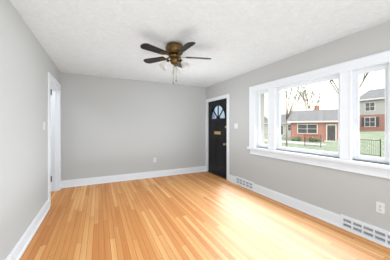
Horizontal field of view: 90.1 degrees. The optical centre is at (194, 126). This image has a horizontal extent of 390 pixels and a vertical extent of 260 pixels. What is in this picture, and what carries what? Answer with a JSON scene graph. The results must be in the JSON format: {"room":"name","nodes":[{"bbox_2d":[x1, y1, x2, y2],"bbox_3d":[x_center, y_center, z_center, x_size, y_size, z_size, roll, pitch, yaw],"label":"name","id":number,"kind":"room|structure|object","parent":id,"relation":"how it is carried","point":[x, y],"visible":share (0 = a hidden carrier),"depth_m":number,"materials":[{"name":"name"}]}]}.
{"room":"empty living room","nodes":[
{"label":"empty living room","id":0,"kind":"room"},
{"bbox_2d":[0,0,60,259],"bbox_3d":[-1.493,0.080,1.231,0.140,2.440,6.330,0,0,-26],"label":"wall","id":1,"kind":"structure","parent":0,"point":[27,64],"depth_m":2.00,"materials":[{"name":"grey paint"}]},
{"bbox_2d":[5,199,49,259],"bbox_3d":[-1.161,1.222,0.753,0.029,0.157,5.180,0,0,-26],"label":"baseboard","id":2,"kind":"structure","parent":1,"relation":"attached to","point":[23,242],"depth_m":2.18,"materials":[{"name":"white"}]},
{"bbox_2d":[48,72,60,206],"bbox_3d":[-2.624,0.220,3.533,0.190,2.160,1.100,0,0,-26],"label":"door frame","id":3,"kind":"structure","parent":1,"relation":"attached to","point":[54,134],"depth_m":3.90,"materials":[{"name":"white wood"}]},
{"bbox_2d":[61,72,205,180],"bbox_3d":[-1.916,0.080,4.692,5.372,2.440,0.250,0,0,-26],"label":"wall","id":4,"kind":"structure","parent":0,"point":[110,126],"depth_m":4.69,"materials":[{"name":"grey paint"}]},
{"bbox_2d":[61,166,205,188],"bbox_3d":[-1.249,1.222,4.866,3.522,0.157,0.030,0,0,-26],"label":"baseboard","id":5,"kind":"structure","parent":4,"relation":"attached to","point":[142,175],"depth_m":4.68,"materials":[{"name":"white wood"}]},
{"bbox_2d":[10,0,389,86],"bbox_3d":[-0.457,-1.200,1.743,5.372,0.120,6.830,0,0,-26],"label":"ceiling","id":6,"kind":"structure","parent":0,"point":[229,38],"depth_m":2.31,"materials":[{"name":"paint"}]},
{"bbox_2d":[140,42,210,83],"bbox_3d":[-0.261,-0.862,2.684,1.013,0.557,0.982,0,0,-26],"label":"fan","id":7,"kind":"object","parent":6,"relation":"hanging from","point":[173,51],"visible":1,"depth_m":2.64,"materials":[{"name":"brown wood"}]},
{"bbox_2d":[19,171,389,259],"bbox_3d":[-0.457,1.360,1.743,5.372,0.120,6.830,0,0,-26],"label":"floor","id":8,"kind":"structure","parent":0,"point":[205,215],"depth_m":2.50,"materials":[{"name":"brown wood"}]},
{"bbox_2d":[206,20,389,230],"bbox_3d":[1.839,0.080,2.879,0.250,2.440,6.330,0,0,-26],"label":"wall","id":9,"kind":"structure","parent":0,"point":[357,196],"depth_m":2.88,"materials":[{"name":"grey paint"}]},
{"bbox_2d":[206,94,228,179],"bbox_3d":[0.691,0.260,5.212,0.298,2.080,1.120,0,0,-26],"label":"door frame","id":10,"kind":"structure","parent":9,"relation":"attached to","point":[218,98],"depth_m":5.01,"materials":[{"name":"white"}]},
{"bbox_2d":[208,98,226,177],"bbox_3d":[0.582,0.291,5.158,0.122,1.973,0.950,0,0,-26],"label":"entry door","id":11,"kind":"structure","parent":9,"relation":"in","point":[217,145],"depth_m":5.16,"materials":[{"name":"black wood"}]},
{"bbox_2d":[235,176,253,190],"bbox_3d":[1.051,1.212,4.163,0.023,0.175,0.570,0,0,-26],"label":"air vent","id":12,"kind":"object","parent":9,"relation":"in","point":[245,183],"visible":0.98,"depth_m":4.14,"materials":[{"name":"white metal"}]},
{"bbox_2d":[253,183,339,227],"bbox_3d":[1.523,1.222,3.203,0.029,0.157,1.570,0,0,-26],"label":"baseboard","id":13,"kind":"structure","parent":9,"relation":"attached to","point":[330,217],"depth_m":2.98,"materials":[{"name":"white wood"}]},
{"bbox_2d":[247,50,389,178],"bbox_3d":[1.746,-0.126,3.026,0.365,1.371,2.333,0,0,-26],"label":"window","id":14,"kind":"structure","parent":9,"relation":"in","point":[346,74],"depth_m":2.55,"materials":[{"name":"white"}]},
{"bbox_2d":[340,214,389,247],"bbox_3d":[2.000,1.212,2.245,0.023,0.175,0.570,0,0,-26],"label":"air vent","id":15,"kind":"object","parent":9,"relation":"in","point":[378,235],"visible":1,"depth_m":2.26,"materials":[{"name":"white metal"}]},
{"bbox_2d":[376,202,384,213],"bbox_3d":[2.054,0.900,2.155,0.007,0.115,0.072,0,0,-26],"label":"electrical outlet","id":16,"kind":"object","parent":9,"relation":"attached to","point":[380,207],"visible":1,"depth_m":2.15,"materials":[{"name":"white plastic"}]},
{"label":"outside","id":17,"kind":"structure","parent":0,"visible":0},
{"bbox_2d":[264,134,384,156],"bbox_3d":[61.979,2.250,58.566,156.950,0.300,210.000,0,0,-26],"label":"lawn","id":18,"kind":"structure","parent":17,"point":[319,148],"depth_m":19.40,"materials":[{"name":"green plant"}]},
{"bbox_2d":[264,114,290,134],"bbox_3d":[25.000,-0.600,49.192,10.450,5.400,12.900,0,0,-26],"label":"house","id":19,"kind":"structure","parent":18,"relation":"on","point":[283,126],"depth_m":47.15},
{"bbox_2d":[264,139,324,145],"bbox_3d":[0.874,2.085,49.526,2.500,0.030,62.000,0,0,-26],"label":"street","id":20,"kind":"structure","parent":18,"relation":"on","point":[298,142],"depth_m":23.83,"materials":[{"name":"concrete"}]},
{"bbox_2d":[292,136,300,140],"bbox_3d":[14.604,1.792,28.144,1.155,0.798,1.343,0,0,-26],"label":"bush","id":21,"kind":"object","parent":18,"relation":"on","point":[294,139],"depth_m":27.83,"materials":[{"name":"green plant"}]},
{"bbox_2d":[284,84,313,146],"bbox_3d":[9.387,-2.174,17.061,7.716,8.547,5.059,0,0,-26],"label":"tree","id":22,"kind":"object","parent":18,"relation":"on","point":[290,111],"depth_m":17.27,"materials":[{"name":"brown plant"}]},
{"bbox_2d":[292,86,330,109],"bbox_3d":[21.652,-2.851,37.267,9.009,9.903,6.744,0,0,-26],"label":"tree","id":23,"kind":"object","parent":18,"relation":"on","point":[306,96],"depth_m":37.33,"materials":[{"name":"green plant"}]},
{"bbox_2d":[304,134,320,146],"bbox_3d":[12.270,1.465,20.298,0.080,1.270,1.780,0,0,-26],"label":"fence","id":24,"kind":"object","parent":18,"relation":"on","point":[317,140],"depth_m":20.10,"materials":[{"name":"black"}]},
{"bbox_2d":[287,105,337,141],"bbox_3d":[19.384,-0.650,30.220,8.300,5.500,7.950,0,0,34],"label":"house","id":25,"kind":"structure","parent":18,"relation":"on","point":[332,120],"depth_m":28.47,"materials":[{"name":"red brick"}]},
{"bbox_2d":[309,137,319,141],"bbox_3d":[16.453,1.855,26.882,0.990,0.680,1.328,0,0,-26],"label":"bush","id":26,"kind":"object","parent":18,"relation":"on","point":[313,140],"depth_m":26.60,"materials":[{"name":"green plant"}]},
{"bbox_2d":[330,73,368,92],"bbox_3d":[12.363,-3.587,16.912,5.770,11.373,9.162,0,0,-26],"label":"tree","id":27,"kind":"object","parent":18,"relation":"on","point":[365,76],"depth_m":17.27,"materials":[{"name":"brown plant"}]},
{"bbox_2d":[323,131,384,150],"bbox_3d":[36.769,1.390,18.140,38.000,1.420,33.900,0,0,-26],"label":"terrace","id":28,"kind":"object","parent":18,"relation":"on","point":[369,139],"depth_m":20.64,"materials":[{"name":"green plant"}]},
{"bbox_2d":[360,88,384,130],"bbox_3d":[32.539,-2.810,28.321,10.450,6.980,11.800,0,0,-26],"label":"house","id":29,"kind":"structure","parent":28,"relation":"on","point":[371,113],"depth_m":29.83,"materials":[{"name":"red brick"}]},
{"bbox_2d":[360,139,380,156],"bbox_3d":[12.220,1.465,13.635,0.080,1.270,1.280,0,0,-26],"label":"fence","id":30,"kind":"object","parent":18,"relation":"on","point":[373,147],"depth_m":13.42,"materials":[{"name":"black"}]}
]}

